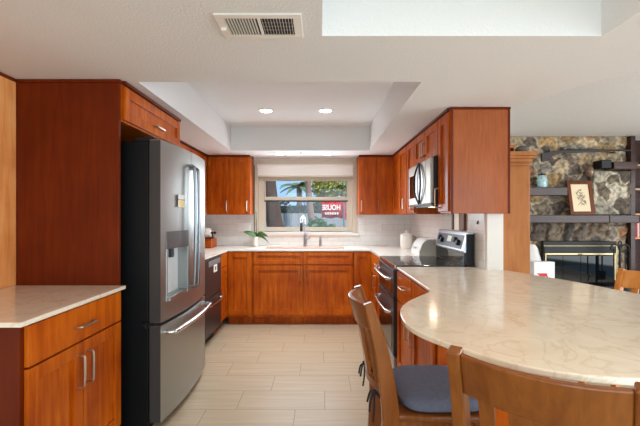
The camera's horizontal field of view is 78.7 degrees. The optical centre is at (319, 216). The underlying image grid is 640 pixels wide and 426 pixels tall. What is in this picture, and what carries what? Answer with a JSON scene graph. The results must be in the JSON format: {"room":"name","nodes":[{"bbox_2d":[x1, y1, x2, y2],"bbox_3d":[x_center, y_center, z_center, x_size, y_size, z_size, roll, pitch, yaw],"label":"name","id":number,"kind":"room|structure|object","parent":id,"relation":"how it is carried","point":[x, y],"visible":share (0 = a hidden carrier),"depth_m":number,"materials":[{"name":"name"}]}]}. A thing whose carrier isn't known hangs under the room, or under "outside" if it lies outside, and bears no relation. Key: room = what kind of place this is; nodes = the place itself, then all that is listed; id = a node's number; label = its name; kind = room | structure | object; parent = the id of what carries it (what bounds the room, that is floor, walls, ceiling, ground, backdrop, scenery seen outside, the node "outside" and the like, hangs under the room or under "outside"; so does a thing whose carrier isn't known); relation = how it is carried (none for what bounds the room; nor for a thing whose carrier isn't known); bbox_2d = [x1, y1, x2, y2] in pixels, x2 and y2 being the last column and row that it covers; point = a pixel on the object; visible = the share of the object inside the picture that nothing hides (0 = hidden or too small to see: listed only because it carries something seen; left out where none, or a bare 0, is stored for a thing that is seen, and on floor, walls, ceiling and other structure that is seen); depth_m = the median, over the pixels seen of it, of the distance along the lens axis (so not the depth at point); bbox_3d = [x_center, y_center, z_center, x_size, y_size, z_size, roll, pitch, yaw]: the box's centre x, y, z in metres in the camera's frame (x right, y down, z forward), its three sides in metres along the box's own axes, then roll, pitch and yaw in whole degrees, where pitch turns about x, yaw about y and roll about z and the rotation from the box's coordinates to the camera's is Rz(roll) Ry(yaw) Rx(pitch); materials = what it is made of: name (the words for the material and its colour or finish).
{"room":"kitchen","nodes":[
{"label":"kitchen","id":0,"kind":"room"},
{"bbox_2d":[205,158,410,245],"bbox_3d":[-0.210,0.085,5.376,3.140,2.450,0.148,0,0,0],"label":"wall","id":1,"kind":"structure","parent":0,"point":[225,226],"depth_m":5.30,"materials":[{"name":"white tile"}]},
{"bbox_2d":[207,155,253,214],"bbox_3d":[-1.177,-0.407,5.136,0.555,0.764,0.349,0,0,0],"label":"upper cabinet","id":2,"kind":"object","parent":1,"relation":"attached to","point":[230,178],"visible":0.98,"depth_m":5.01,"materials":[{"name":"brown wood"}]},
{"bbox_2d":[238,223,250,230],"bbox_3d":[-1.030,0.145,5.297,0.180,0.116,0.009,0,0,0],"label":"outlet","id":3,"kind":"object","parent":1,"relation":"attached to","point":[241,226],"visible":0.93,"depth_m":5.30,"materials":[{"name":"white plastic"}]},
{"bbox_2d":[254,160,359,236],"bbox_3d":[-0.198,-0.242,5.338,1.465,1.045,0.145,0,0,0],"label":"window","id":4,"kind":"structure","parent":1,"relation":"in","point":[261,199],"depth_m":5.34,"materials":[{"name":"beige wood"}]},
{"bbox_2d":[254,164,352,231],"bbox_3d":[-0.220,-0.228,5.285,1.345,0.956,0.044,0,0,0],"label":"roller shade","id":5,"kind":"object","parent":4,"relation":"attached to","point":[264,170],"visible":0.98,"depth_m":5.28,"materials":[{"name":"white fabric"}]},
{"bbox_2d":[205,214,409,245],"bbox_3d":[-0.270,0.175,5.306,3.000,0.441,0.008,0,0,0],"label":"backsplash","id":6,"kind":"structure","parent":1,"relation":"attached to","point":[225,226],"depth_m":5.30,"materials":[{"name":"white tile"}]},
{"bbox_2d":[368,223,380,230],"bbox_3d":[0.745,0.145,5.297,0.180,0.116,0.009,0,0,0],"label":"outlet","id":7,"kind":"object","parent":1,"relation":"attached to","point":[371,226],"visible":1,"depth_m":5.30,"materials":[{"name":"white plastic"}]},
{"bbox_2d":[357,155,393,214],"bbox_3d":[0.725,-0.407,5.136,0.450,0.764,0.349,0,0,0],"label":"upper cabinet","id":8,"kind":"object","parent":1,"relation":"attached to","point":[374,172],"visible":0.98,"depth_m":5.00,"materials":[{"name":"brown wood"}]},
{"bbox_2d":[0,0,639,157],"bbox_3d":[1.095,-0.965,1.405,5.750,0.350,7.810,0,0,0],"label":"ceiling","id":9,"kind":"structure","parent":0,"point":[386,69],"depth_m":1.91,"materials":[{"name":"white paint"}]},
{"bbox_2d":[213,13,302,38],"bbox_3d":[-0.245,-0.779,1.615,0.344,0.022,0.204,0,0,0],"label":"ceiling vent","id":10,"kind":"object","parent":9,"relation":"in","point":[232,25],"visible":1,"depth_m":1.60,"materials":[{"name":"white metal"}]},
{"bbox_2d":[258,108,273,112],"bbox_3d":[-0.550,-1.074,3.970,0.168,0.006,0.168,0,0,0],"label":"recessed light","id":11,"kind":"object","parent":9,"relation":"in","point":[264,110],"visible":1,"depth_m":3.95,"materials":[{"name":"white"}]},
{"bbox_2d":[317,108,333,112],"bbox_3d":[0.056,-1.074,3.970,0.168,0.006,0.168,0,0,0],"label":"recessed light","id":12,"kind":"object","parent":9,"relation":"in","point":[325,110],"visible":1,"depth_m":3.95,"materials":[{"name":"white"}]},
{"bbox_2d":[152,316,633,425],"bbox_3d":[2.125,1.335,1.450,8.150,0.050,8.100,0,0,0],"label":"floor","id":13,"kind":"structure","parent":0,"point":[252,374],"depth_m":3.13,"materials":[{"name":"beige tile"}]},
{"bbox_2d":[0,291,120,425],"bbox_3d":[-1.428,0.863,1.865,0.669,0.894,0.740,0,0,0],"label":"base cabinet","id":14,"kind":"object","parent":13,"relation":"on","point":[64,368],"visible":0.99,"depth_m":1.75,"materials":[{"name":"brown wood"}]},
{"bbox_2d":[0,285,125,327],"bbox_3d":[-1.440,0.406,1.849,0.650,0.020,0.788,0,0,0],"label":"countertop","id":15,"kind":"structure","parent":14,"relation":"on","point":[20,305],"depth_m":1.86,"materials":[{"name":"beige stone"}]},
{"bbox_2d":[15,79,121,425],"bbox_3d":[-1.450,0.261,2.251,0.601,2.099,0.028,0,0,0],"label":"board","id":16,"kind":"object","parent":13,"relation":"on","point":[68,131],"visible":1,"depth_m":2.25,"materials":[{"name":"brown wood"}]},
{"bbox_2d":[121,137,211,425],"bbox_3d":[-1.296,0.415,2.808,0.868,1.790,0.923,0,0,0],"label":"refrigerator","id":17,"kind":"object","parent":13,"relation":"on","point":[163,309],"visible":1,"depth_m":2.37,"materials":[{"name":"silver metal"}]},
{"bbox_2d":[178,194,184,206],"bbox_3d":[-0.931,-0.104,2.620,0.006,0.084,0.114,0,0,0],"label":"magnet","id":18,"kind":"object","parent":17,"relation":"attached to","point":[181,200],"visible":1,"depth_m":2.60,"materials":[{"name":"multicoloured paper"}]},
{"bbox_2d":[204,255,223,342],"bbox_3d":[-1.377,0.865,4.042,0.649,0.890,0.596,0,0,0],"label":"dishwasher","id":19,"kind":"object","parent":13,"relation":"on","point":[212,294],"visible":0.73,"depth_m":4.00,"materials":[{"name":"grey metal"}]},
{"bbox_2d":[214,252,227,331],"bbox_3d":[-1.430,0.863,4.522,0.650,0.894,0.335,0,0,0],"label":"base cabinet","id":20,"kind":"object","parent":13,"relation":"on","point":[224,256],"visible":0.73,"depth_m":4.56,"materials":[{"name":"brown wood"}]},
{"bbox_2d":[227,251,253,323],"bbox_3d":[-0.966,0.863,4.990,0.312,0.894,0.620,0,0,0],"label":"base cabinet","id":21,"kind":"object","parent":13,"relation":"on","point":[240,263],"visible":0.84,"depth_m":4.69,"materials":[{"name":"brown wood"}]},
{"bbox_2d":[253,248,352,323],"bbox_3d":[-0.202,0.863,4.971,1.208,0.894,0.659,0,0,0],"label":"base cabinet","id":22,"kind":"object","parent":13,"relation":"on","point":[290,287],"visible":0.96,"depth_m":4.69,"materials":[{"name":"brown wood"}]},
{"bbox_2d":[205,246,440,259],"bbox_3d":[-0.269,0.406,4.293,2.993,0.020,2.015,0,0,0],"label":"countertop","id":23,"kind":"structure","parent":22,"relation":"on","point":[379,251],"depth_m":4.68,"materials":[{"name":"white stone"}]},
{"bbox_2d":[205,238,216,247],"bbox_3d":[-1.468,0.339,4.976,0.225,0.115,0.288,0,0,0],"label":"crate","id":24,"kind":"object","parent":23,"relation":"on","point":[209,243],"visible":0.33,"depth_m":4.87,"materials":[{"name":"brown wood"}]},
{"bbox_2d":[244,218,267,246],"bbox_3d":[-0.828,0.166,5.152,0.337,0.460,0.141,0,0,11],"label":"potted orchid","id":25,"kind":"object","parent":23,"relation":"on","point":[256,236],"visible":1,"depth_m":5.13,"materials":[{"name":"green plant"}]},
{"bbox_2d":[300,216,310,245],"bbox_3d":[-0.216,0.193,5.168,0.179,0.407,0.100,0,0,-45],"label":"faucet","id":26,"kind":"object","parent":23,"relation":"on","point":[302,217],"visible":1,"depth_m":5.20,"materials":[{"name":"silver metal"}]},
{"bbox_2d":[400,231,412,248],"bbox_3d":[1.075,0.285,4.860,0.154,0.222,0.154,0,0,0],"label":"canister","id":27,"kind":"object","parent":23,"relation":"on","point":[406,241],"visible":0.95,"depth_m":4.80,"materials":[{"name":"white ceramic"}]},
{"bbox_2d":[411,237,435,255],"bbox_3d":[1.098,0.312,4.095,0.230,0.168,0.370,0,0,0],"label":"bread box","id":28,"kind":"object","parent":23,"relation":"on","point":[422,246],"visible":0.9,"depth_m":3.91,"materials":[{"name":"white ceramic"}]},
{"bbox_2d":[353,251,370,323],"bbox_3d":[0.513,0.863,4.971,0.218,0.894,0.659,0,0,0],"label":"base cabinet","id":29,"kind":"object","parent":13,"relation":"on","point":[361,259],"visible":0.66,"depth_m":4.68,"materials":[{"name":"brown wood"}]},
{"bbox_2d":[371,252,380,317],"bbox_3d":[0.896,0.863,4.277,0.659,0.894,0.825,0,0,0],"label":"base cabinet","id":30,"kind":"object","parent":13,"relation":"on","point":[375,259],"visible":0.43,"depth_m":4.25,"materials":[{"name":"brown wood"}]},
{"bbox_2d":[348,285,479,425],"bbox_3d":[0.381,0.817,1.648,0.524,0.991,0.410,0,0,-1],"label":"counter chair","id":31,"kind":"object","parent":13,"relation":"on","point":[376,355],"visible":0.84,"depth_m":1.46,"materials":[{"name":"brown wood"}]},
{"bbox_2d":[358,361,478,422],"bbox_3d":[0.412,0.723,1.648,0.465,0.123,0.380,0,0,-1],"label":"seat cushion","id":32,"kind":"object","parent":31,"relation":"on","point":[420,388],"visible":0.68,"depth_m":1.55,"materials":[{"name":"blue fabric"}]},
{"bbox_2d":[374,229,473,368],"bbox_3d":[0.867,0.719,3.469,0.714,1.183,0.766,0,0,0],"label":"range","id":33,"kind":"object","parent":13,"relation":"on","point":[455,248],"visible":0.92,"depth_m":3.29,"materials":[{"name":"black metal"}]},
{"bbox_2d":[382,256,463,267],"bbox_3d":[0.871,0.399,3.470,0.542,0.022,0.764,0,0,0],"label":"cooktop","id":34,"kind":"object","parent":33,"relation":"in","point":[389,261],"depth_m":3.36,"materials":[{"name":"black glass"}]},
{"bbox_2d":[397,271,549,425],"bbox_3d":[0.896,0.863,2.575,0.659,0.894,1.000,0,0,0],"label":"base cabinet","id":35,"kind":"object","parent":13,"relation":"on","point":[412,349],"visible":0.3,"depth_m":2.51,"materials":[{"name":"brown wood"}]},
{"bbox_2d":[397,267,639,385],"bbox_3d":[0.982,0.406,2.006,1.328,0.020,2.132,0,0,0],"label":"countertop","id":36,"kind":"structure","parent":35,"relation":"on","point":[527,323],"depth_m":1.47,"materials":[{"name":"beige stone"}]},
{"bbox_2d":[503,151,536,273],"bbox_3d":[1.510,0.407,3.450,0.280,1.806,0.980,0,0,0],"label":"hutch","id":37,"kind":"object","parent":13,"relation":"on","point":[516,224],"visible":0.25,"depth_m":3.00,"materials":[{"name":"brown wood"}]},
{"bbox_2d":[510,145,514,150],"bbox_3d":[1.458,-0.528,3.080,0.115,0.062,0.100,0,0,0],"label":"wooden rack","id":38,"kind":"object","parent":37,"relation":"on","point":[512,147],"visible":0.16,"depth_m":3.03,"materials":[{"name":"brown wood"}]},
{"bbox_2d":[515,145,528,150],"bbox_3d":[1.585,-0.527,3.060,0.104,0.060,0.104,0,0,0],"label":"stone pot","id":39,"kind":"object","parent":37,"relation":"on","point":[519,148],"visible":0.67,"depth_m":3.02,"materials":[{"name":"grey stone"}]},
{"bbox_2d":[446,345,639,425],"bbox_3d":[0.596,0.817,1.011,0.410,0.991,0.524,0,0,37],"label":"counter chair","id":40,"kind":"object","parent":13,"relation":"on","point":[527,399],"visible":1,"depth_m":0.82,"materials":[{"name":"brown wood"}]},
{"bbox_2d":[578,268,639,386],"bbox_3d":[1.777,0.817,2.180,0.524,0.991,0.410,0,0,-26],"label":"counter chair","id":41,"kind":"object","parent":13,"relation":"on","point":[625,278],"visible":0.17,"depth_m":2.39,"materials":[{"name":"brown wood"}]},
{"bbox_2d":[626,136,639,270],"bbox_3d":[4.440,0.120,5.330,0.620,2.380,0.300,0,0,0],"label":"bookcase","id":42,"kind":"object","parent":13,"relation":"on","point":[633,145],"visible":0.27,"depth_m":5.22,"materials":[{"name":"brown wood"}]},
{"bbox_2d":[411,213,502,269],"bbox_3d":[1.294,0.115,4.098,0.127,2.390,2.425,0,0,0],"label":"wall","id":43,"kind":"structure","parent":0,"point":[488,232],"depth_m":3.01,"materials":[{"name":"white paint"}]},
{"bbox_2d":[392,144,417,214],"bbox_3d":[1.065,-0.407,4.595,0.347,0.764,0.830,0,0,0],"label":"upper cabinet","id":44,"kind":"object","parent":43,"relation":"attached to","point":[400,156],"visible":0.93,"depth_m":4.53,"materials":[{"name":"brown wood"}]},
{"bbox_2d":[406,137,444,213],"bbox_3d":[1.065,-0.407,4.015,0.347,0.764,0.330,0,0,0],"label":"upper cabinet","id":45,"kind":"object","parent":43,"relation":"attached to","point":[410,147],"visible":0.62,"depth_m":3.98,"materials":[{"name":"brown wood"}]},
{"bbox_2d":[414,117,438,165],"bbox_3d":[1.065,-0.637,3.465,0.347,0.304,0.770,0,0,0],"label":"upper cabinet","id":46,"kind":"object","parent":43,"relation":"attached to","point":[426,141],"visible":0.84,"depth_m":3.41,"materials":[{"name":"brown wood"}]},
{"bbox_2d":[409,156,437,207],"bbox_3d":[1.033,-0.280,3.465,0.385,0.400,0.762,0,0,0],"label":"microwave","id":47,"kind":"object","parent":46,"relation":"attached to","point":[423,177],"visible":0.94,"depth_m":3.29,"materials":[{"name":"silver metal"}]},
{"bbox_2d":[452,214,465,230],"bbox_3d":[1.219,0.040,3.440,0.020,0.160,0.320,0,0,0],"label":"framed board","id":48,"kind":"object","parent":43,"relation":"attached to","point":[458,220],"visible":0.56,"depth_m":3.38,"materials":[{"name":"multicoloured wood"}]},
{"bbox_2d":[434,107,510,213],"bbox_3d":[1.133,-0.405,2.942,0.483,0.768,0.276,0,0,0],"label":"upper cabinet","id":49,"kind":"object","parent":43,"relation":"attached to","point":[474,142],"visible":1,"depth_m":2.81,"materials":[{"name":"brown wood"}]},
{"bbox_2d":[510,136,630,269],"bbox_3d":[3.212,0.116,5.233,1.825,2.388,0.144,0,0,0],"label":"wall","id":50,"kind":"structure","parent":0,"point":[611,189],"depth_m":5.24,"materials":[{"name":"stone"}]},
{"bbox_2d":[530,187,567,195],"bbox_3d":[2.908,-0.328,5.143,0.615,0.105,0.165,0,0,0],"label":"beam","id":51,"kind":"structure","parent":50,"relation":"attached to","point":[534,191],"depth_m":5.06,"materials":[{"name":"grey wood"}]},
{"bbox_2d":[533,172,547,186],"bbox_3d":[2.907,-0.481,5.148,0.166,0.200,0.136,0,0,33],"label":"jar","id":52,"kind":"object","parent":51,"relation":"on","point":[541,179],"visible":0.92,"depth_m":5.10,"materials":[{"name":"blue ceramic"}]},
{"bbox_2d":[541,241,616,286],"bbox_3d":[3.440,0.630,5.174,0.970,0.600,0.092,0,0,0],"label":"fireplace insert","id":53,"kind":"object","parent":50,"relation":"attached to","point":[586,262],"visible":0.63,"depth_m":5.15,"materials":[{"name":"black metal"}]},
{"bbox_2d":[544,247,615,251],"bbox_3d":[3.435,0.438,5.155,0.940,0.075,0.010,0,0,0],"label":"vent grille","id":54,"kind":"object","parent":53,"relation":"attached to","point":[546,249],"depth_m":5.15,"materials":[{"name":"black metal"}]},
{"bbox_2d":[530,215,638,222],"bbox_3d":[3.360,0.032,5.117,1.520,0.100,0.175,0,0,0],"label":"mantel beam","id":55,"kind":"structure","parent":50,"relation":"attached to","point":[533,218],"depth_m":5.03,"materials":[{"name":"brown wood"}]},
{"bbox_2d":[566,181,595,214],"bbox_3d":[3.410,-0.246,5.100,0.326,0.454,0.108,0,0,0],"label":"picture frame","id":56,"kind":"object","parent":55,"relation":"on","point":[580,193],"visible":1,"depth_m":5.09,"materials":[{"name":"brown wood"}]},
{"bbox_2d":[541,147,630,160],"bbox_3d":[3.510,-0.821,5.178,1.180,0.188,0.084,0,0,0],"label":"gun","id":57,"kind":"object","parent":50,"relation":"hanging from","point":[546,155],"visible":1,"depth_m":5.14,"materials":[{"name":"black"}]},
{"bbox_2d":[583,166,594,176],"bbox_3d":[3.560,-0.595,5.185,0.110,0.150,0.179,0,0,0],"label":"float","id":58,"kind":"object","parent":50,"relation":"attached to","point":[589,171],"visible":1,"depth_m":5.12,"materials":[{"name":"brown"}]},
{"bbox_2d":[593,160,610,168],"bbox_3d":[3.720,-0.682,5.143,0.130,0.105,0.165,0,0,0],"label":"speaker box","id":59,"kind":"object","parent":50,"relation":"attached to","point":[601,164],"visible":0.91,"depth_m":5.07,"materials":[{"name":"black plastic"}]},
{"bbox_2d":[604,162,637,170],"bbox_3d":[3.955,-0.662,5.133,0.310,0.095,0.185,0,0,0],"label":"beam","id":60,"kind":"structure","parent":50,"relation":"attached to","point":[615,166],"depth_m":5.04,"materials":[{"name":"brown wood"}]},
{"bbox_2d":[605,287,639,293],"bbox_3d":[3.450,1.120,5.040,1.900,0.380,0.520,0,0,0],"label":"trim","id":61,"kind":"structure","parent":50,"relation":"attached to","point":[605,287],"depth_m":5.04,"materials":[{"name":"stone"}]},
{"bbox_2d":[530,261,554,277],"bbox_3d":[2.763,0.744,4.848,0.255,0.370,0.104,0,0,0],"label":"carton","id":62,"kind":"object","parent":61,"relation":"on","point":[539,268],"visible":0.41,"depth_m":4.80,"materials":[{"name":"white cardboard"}]},
{"bbox_2d":[530,244,540,260],"bbox_3d":[2.760,0.644,5.000,0.248,0.570,0.160,0,0,0],"label":"plastic bag","id":63,"kind":"object","parent":62,"relation":"on","point":[534,253],"visible":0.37,"depth_m":4.97,"materials":[{"name":"white plastic"}]},
{"bbox_2d":[537,273,547,276],"bbox_3d":[2.755,0.764,4.798,0.180,0.130,0.003,0,0,0],"label":"print","id":64,"kind":"object","parent":62,"relation":"attached to","point":[538,274],"depth_m":4.80,"materials":[{"name":"red paper"}]},
{"bbox_2d":[610,241,630,290],"bbox_3d":[3.810,0.616,4.924,0.195,0.628,0.214,0,0,-43],"label":"fireplace tools","id":65,"kind":"object","parent":61,"relation":"on","point":[619,246],"visible":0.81,"depth_m":4.91,"materials":[{"name":"black metal"}]},
{"bbox_2d":[510,69,639,139],"bbox_3d":[3.700,-1.135,1.450,5.000,0.110,8.100,0,0,0],"label":"ceiling","id":66,"kind":"structure","parent":0,"point":[608,107],"depth_m":4.01,"materials":[{"name":"white paint"}]},
{"bbox_3d":[-1.840,0.085,1.450,0.120,2.450,8.100,0,0,0],"label":"wall","id":67,"kind":"structure","parent":0,"visible":0},
{"bbox_2d":[0,72,15,288],"bbox_3d":[-1.760,-0.197,1.323,0.036,1.184,1.845,0,0,0],"label":"wall panel","id":68,"kind":"object","parent":67,"relation":"attached to","point":[7,84],"visible":1,"depth_m":2.18,"materials":[{"name":"brown wood"}]},
{"bbox_2d":[120,81,180,146],"bbox_3d":[-1.418,-0.672,2.725,0.639,0.234,0.910,0,0,0],"label":"upper cabinet","id":69,"kind":"object","parent":67,"relation":"attached to","point":[141,116],"visible":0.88,"depth_m":2.60,"materials":[{"name":"brown wood"}]},
{"bbox_2d":[180,140,207,214],"bbox_3d":[-1.602,-0.407,4.090,0.336,0.764,1.780,0,0,0],"label":"upper cabinet","id":70,"kind":"object","parent":67,"relation":"attached to","point":[183,145],"visible":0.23,"depth_m":4.76,"materials":[{"name":"brown wood"}]},
{"label":"outside","id":71,"kind":"structure","parent":0,"visible":0},
{"bbox_3d":[2.000,1.490,0.000,44.000,0.240,60.000,0,0,0],"label":"ground","id":72,"kind":"structure","parent":71,"visible":0},
{"bbox_2d":[266,181,285,231],"bbox_3d":[-1.314,-0.758,8.200,1.549,4.576,1.241,0,0,0],"label":"leaning tree","id":73,"kind":"object","parent":72,"relation":"on","point":[273,211],"visible":0.04,"depth_m":8.06,"materials":[{"name":"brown plant"}]},
{"bbox_2d":[280,181,313,205],"bbox_3d":[-0.850,0.042,15.939,1.633,2.940,1.537,0,0,0],"label":"palm tree","id":74,"kind":"object","parent":72,"relation":"on","point":[300,186],"visible":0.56,"depth_m":15.88,"materials":[{"name":"green plant"}]},
{"bbox_2d":[279,202,321,231],"bbox_3d":[-0.365,0.453,12.189,7.592,2.115,0.924,0,0,0],"label":"fence","id":75,"kind":"object","parent":72,"relation":"on","point":[298,209],"visible":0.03,"depth_m":12.10,"materials":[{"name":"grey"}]},
{"bbox_2d":[259,213,351,231],"bbox_3d":[0.000,0.710,11.050,12.000,1.600,0.120,0,0,0],"label":"fence","id":76,"kind":"object","parent":72,"relation":"on","point":[338,222],"visible":0.05,"depth_m":10.99,"materials":[{"name":"white"}]},
{"bbox_2d":[305,181,314,222],"bbox_3d":[-0.469,-0.628,10.249,2.105,4.283,2.132,0,0,38],"label":"palm tree","id":77,"kind":"object","parent":72,"relation":"on","point":[310,210],"visible":0.1,"depth_m":10.13,"materials":[{"name":"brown plant"}]},
{"bbox_2d":[306,216,341,231],"bbox_3d":[0.090,0.748,7.642,0.765,1.525,0.433,0,0,-17],"label":"shrub","id":78,"kind":"object","parent":72,"relation":"on","point":[319,222],"visible":0.2,"depth_m":7.54,"materials":[{"name":"green plant"}]},
{"bbox_2d":[311,181,346,205],"bbox_3d":[0.930,-0.058,14.208,2.737,3.155,1.126,0,0,0],"label":"leafy tree","id":79,"kind":"object","parent":72,"relation":"on","point":[321,188],"visible":0.39,"depth_m":14.02,"materials":[{"name":"green plant"}]},
{"bbox_2d":[322,196,344,231],"bbox_3d":[0.262,0.550,7.896,0.483,1.920,0.048,0,0,0],"label":"banner flag","id":80,"kind":"object","parent":72,"relation":"on","point":[330,210],"visible":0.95,"depth_m":7.89,"materials":[{"name":"red fabric"}]},
{"bbox_3d":[-1.519,0.235,4.990,0.382,0.090,0.100,0,0,0],"label":"paper towel holder","id":81,"kind":"object","parent":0,"visible":0},
{"bbox_2d":[205,228,211,236],"bbox_3d":[-1.536,0.208,4.990,0.288,0.120,0.120,0,0,0],"label":"paper towel roll","id":82,"kind":"object","parent":81,"relation":"on","point":[208,231],"visible":0.38,"depth_m":4.95,"materials":[{"name":"white paper"}]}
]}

